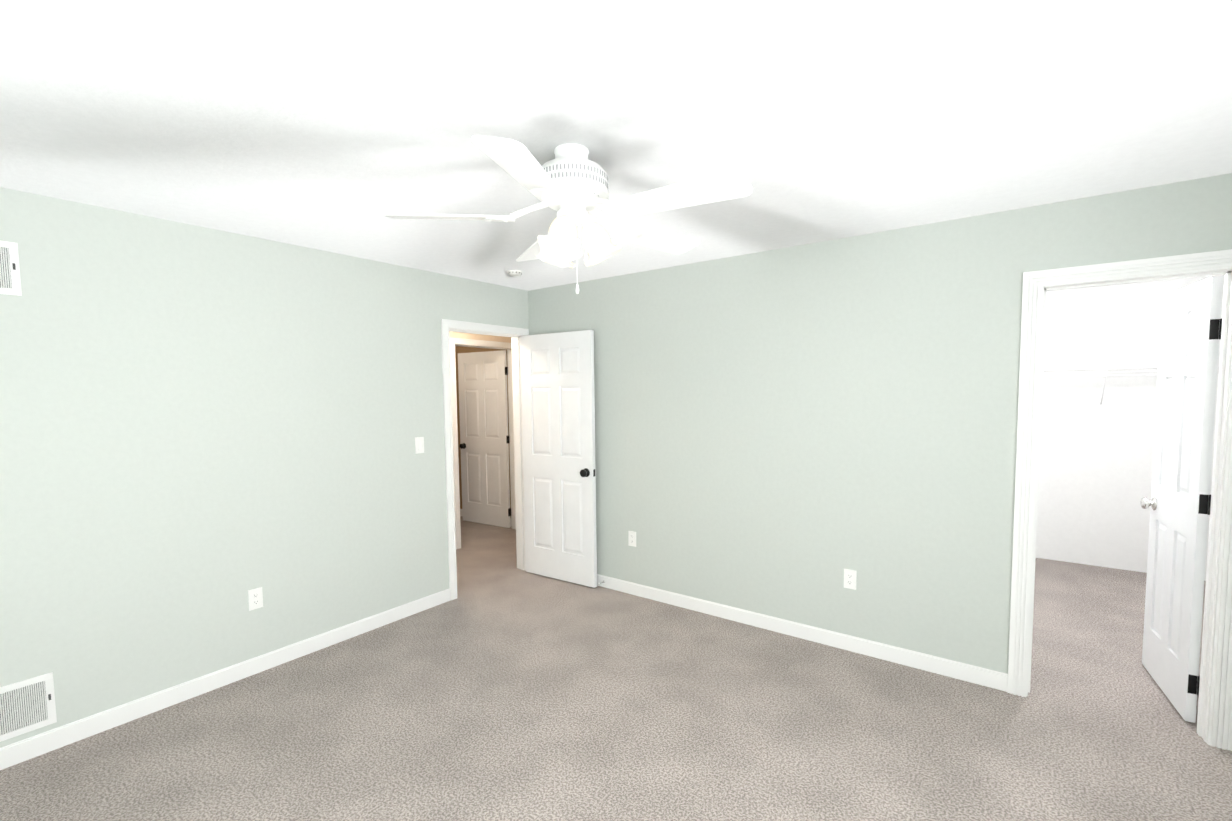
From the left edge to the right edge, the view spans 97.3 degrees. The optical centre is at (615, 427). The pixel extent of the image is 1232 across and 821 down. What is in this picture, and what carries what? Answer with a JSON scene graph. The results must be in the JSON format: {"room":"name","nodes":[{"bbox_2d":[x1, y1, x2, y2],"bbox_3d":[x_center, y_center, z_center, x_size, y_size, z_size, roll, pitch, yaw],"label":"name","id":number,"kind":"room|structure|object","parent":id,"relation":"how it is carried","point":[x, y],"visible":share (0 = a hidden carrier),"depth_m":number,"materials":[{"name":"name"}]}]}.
{"room":"empty bedroom","nodes":[
{"label":"empty bedroom","id":0,"kind":"room"},
{"bbox_2d":[0,187,528,747],"bbox_3d":[-1.986,0.161,3.173,0.120,2.440,4.020,2,5,36],"label":"wall","id":1,"kind":"structure","parent":0,"point":[202,431],"depth_m":2.82,"materials":[{"name":"green paint"}]},
{"bbox_2d":[0,240,21,295],"bbox_3d":[-2.641,-0.655,2.133,0.011,0.220,0.400,2,5,36],"label":"air vent","id":2,"kind":"object","parent":1,"relation":"in","point":[10,281],"visible":1,"depth_m":2.27,"materials":[{"name":"white"}]},
{"bbox_2d":[0,672,56,741],"bbox_3d":[-2.620,1.216,2.256,0.011,0.230,0.400,2,5,36],"label":"air vent","id":3,"kind":"object","parent":1,"relation":"in","point":[27,705],"visible":1,"depth_m":2.35,"materials":[{"name":"white metal"}]},
{"bbox_2d":[0,588,449,769],"bbox_3d":[-2.141,1.356,2.913,0.012,0.093,2.976,2,5,36],"label":"baseboard","id":4,"kind":"structure","parent":1,"relation":"attached to","point":[15,753],"depth_m":2.82,"materials":[{"name":"white wood"}]},
{"bbox_2d":[248,587,262,610],"bbox_3d":[-2.027,0.967,3.051,0.008,0.115,0.070,2,5,36],"label":"electrical outlet","id":5,"kind":"object","parent":1,"relation":"attached to","point":[255,598],"visible":1,"depth_m":3.05,"materials":[{"name":"white plastic"}]},
{"bbox_2d":[415,437,423,453],"bbox_3d":[-1.397,0.129,3.861,0.013,0.115,0.070,2,5,36],"label":"light switch","id":6,"kind":"object","parent":1,"relation":"attached to","point":[419,444],"visible":1,"depth_m":3.85,"materials":[{"name":"white plastic"}]},
{"bbox_2d":[441,319,528,600],"bbox_3d":[-1.062,0.233,4.432,0.158,2.111,0.878,2,5,36],"label":"door frame","id":7,"kind":"structure","parent":1,"relation":"attached to","point":[515,334],"depth_m":4.26,"materials":[{"name":"white wood"}]},
{"bbox_2d":[449,331,511,342],"bbox_3d":[-1.997,0.041,4.991,0.140,2.440,7.100,2,5,36],"label":"wall","id":8,"kind":"structure","parent":0,"point":[478,337],"depth_m":5.62,"materials":[{"name":"beige paint"}]},
{"bbox_2d":[449,337,515,549],"bbox_3d":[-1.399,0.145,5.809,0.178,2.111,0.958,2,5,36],"label":"door frame","id":9,"kind":"structure","parent":8,"relation":"attached to","point":[461,342],"depth_m":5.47,"materials":[{"name":"white wood"}]},
{"bbox_2d":[458,350,510,527],"bbox_3d":[-1.569,0.139,6.369,0.769,2.030,0.149,2,5,36],"label":"hall door","id":10,"kind":"structure","parent":8,"relation":"in","point":[483,415],"depth_m":6.35,"materials":[{"name":"white wood"}]},
{"bbox_2d":[0,516,1231,820],"bbox_3d":[-0.253,1.349,3.799,7.800,0.050,7.500,2,5,36],"label":"floor","id":11,"kind":"structure","parent":0,"point":[502,688],"depth_m":2.50,"materials":[{"name":"carpet"}]},
{"bbox_2d":[0,0,1231,290],"bbox_3d":[-0.281,-1.136,3.635,7.800,0.050,7.500,2,5,36],"label":"ceiling","id":12,"kind":"structure","parent":0,"point":[338,126],"depth_m":1.69,"materials":[{"name":"white paint"}]},
{"bbox_2d":[508,270,521,276],"bbox_3d":[-0.730,-1.108,3.914,0.104,0.033,0.104,2,5,36],"label":"smoke detector","id":13,"kind":"object","parent":12,"relation":"attached to","point":[515,273],"visible":1,"depth_m":3.88,"materials":[{"name":"white plastic"}]},
{"bbox_2d":[384,135,752,293],"bbox_3d":[-0.122,-0.743,1.978,1.244,0.519,1.268,2,5,36],"label":"ceiling fan","id":14,"kind":"object","parent":12,"relation":"attached to","point":[569,183],"visible":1,"depth_m":1.87,"materials":[{"name":"white"}]},
{"bbox_2d":[528,173,1231,673],"bbox_3d":[1.081,0.107,3.481,4.690,2.440,0.120,2,5,36],"label":"wall","id":15,"kind":"structure","parent":0,"point":[790,433],"depth_m":3.20,"materials":[{"name":"green paint"}]},
{"bbox_2d":[521,330,596,587],"bbox_3d":[-0.475,0.252,4.472,0.752,2.030,0.145,2,5,36],"label":"bedroom door","id":16,"kind":"structure","parent":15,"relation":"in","point":[558,400],"depth_m":4.42,"materials":[{"name":"white wood"}]},
{"bbox_2d":[628,531,635,546],"bbox_3d":[0.124,0.859,4.164,0.070,0.115,0.008,2,5,36],"label":"electrical outlet","id":17,"kind":"object","parent":15,"relation":"attached to","point":[631,538],"visible":1,"depth_m":4.16,"materials":[{"name":"white plastic"}]},
{"bbox_2d":[597,574,1007,691],"bbox_3d":[0.646,1.267,3.806,3.411,0.093,0.012,2,5,36],"label":"baseboard","id":18,"kind":"structure","parent":15,"relation":"attached to","point":[930,663],"depth_m":3.33,"materials":[{"name":"white wood"}]},
{"bbox_2d":[844,569,856,589],"bbox_3d":[1.394,0.906,3.229,0.070,0.115,0.008,2,5,36],"label":"electrical outlet","id":19,"kind":"object","parent":15,"relation":"attached to","point":[850,576],"visible":1,"depth_m":3.23,"materials":[{"name":"white plastic"}]},
{"bbox_2d":[1007,249,1231,750],"bbox_3d":[2.363,0.313,2.546,0.788,2.126,0.162,2,5,36],"label":"door frame","id":20,"kind":"structure","parent":15,"relation":"attached to","point":[1214,722],"depth_m":2.42,"materials":[{"name":"white wood"}]},
{"bbox_2d":[1140,276,1222,722],"bbox_3d":[2.784,0.333,2.715,0.158,2.030,0.617,2,5,36],"label":"closet door","id":21,"kind":"structure","parent":15,"relation":"in","point":[1179,503],"depth_m":2.62,"materials":[{"name":"white wood"}]},
{"bbox_2d":[1036,275,1224,580],"bbox_3d":[3.881,-0.020,4.939,2.280,2.440,0.100,2,5,36],"label":"wall","id":22,"kind":"structure","parent":0,"point":[1095,472],"depth_m":4.64,"materials":[{"name":"white paint"}]},
{"bbox_2d":[1043,366,1218,406],"bbox_3d":[3.749,-0.338,4.761,2.292,0.332,0.303,2,5,36],"label":"wire closet shelf","id":23,"kind":"object","parent":22,"relation":"attached to","point":[1106,372],"visible":0.38,"depth_m":4.46,"materials":[{"name":"white metal"}]}
]}

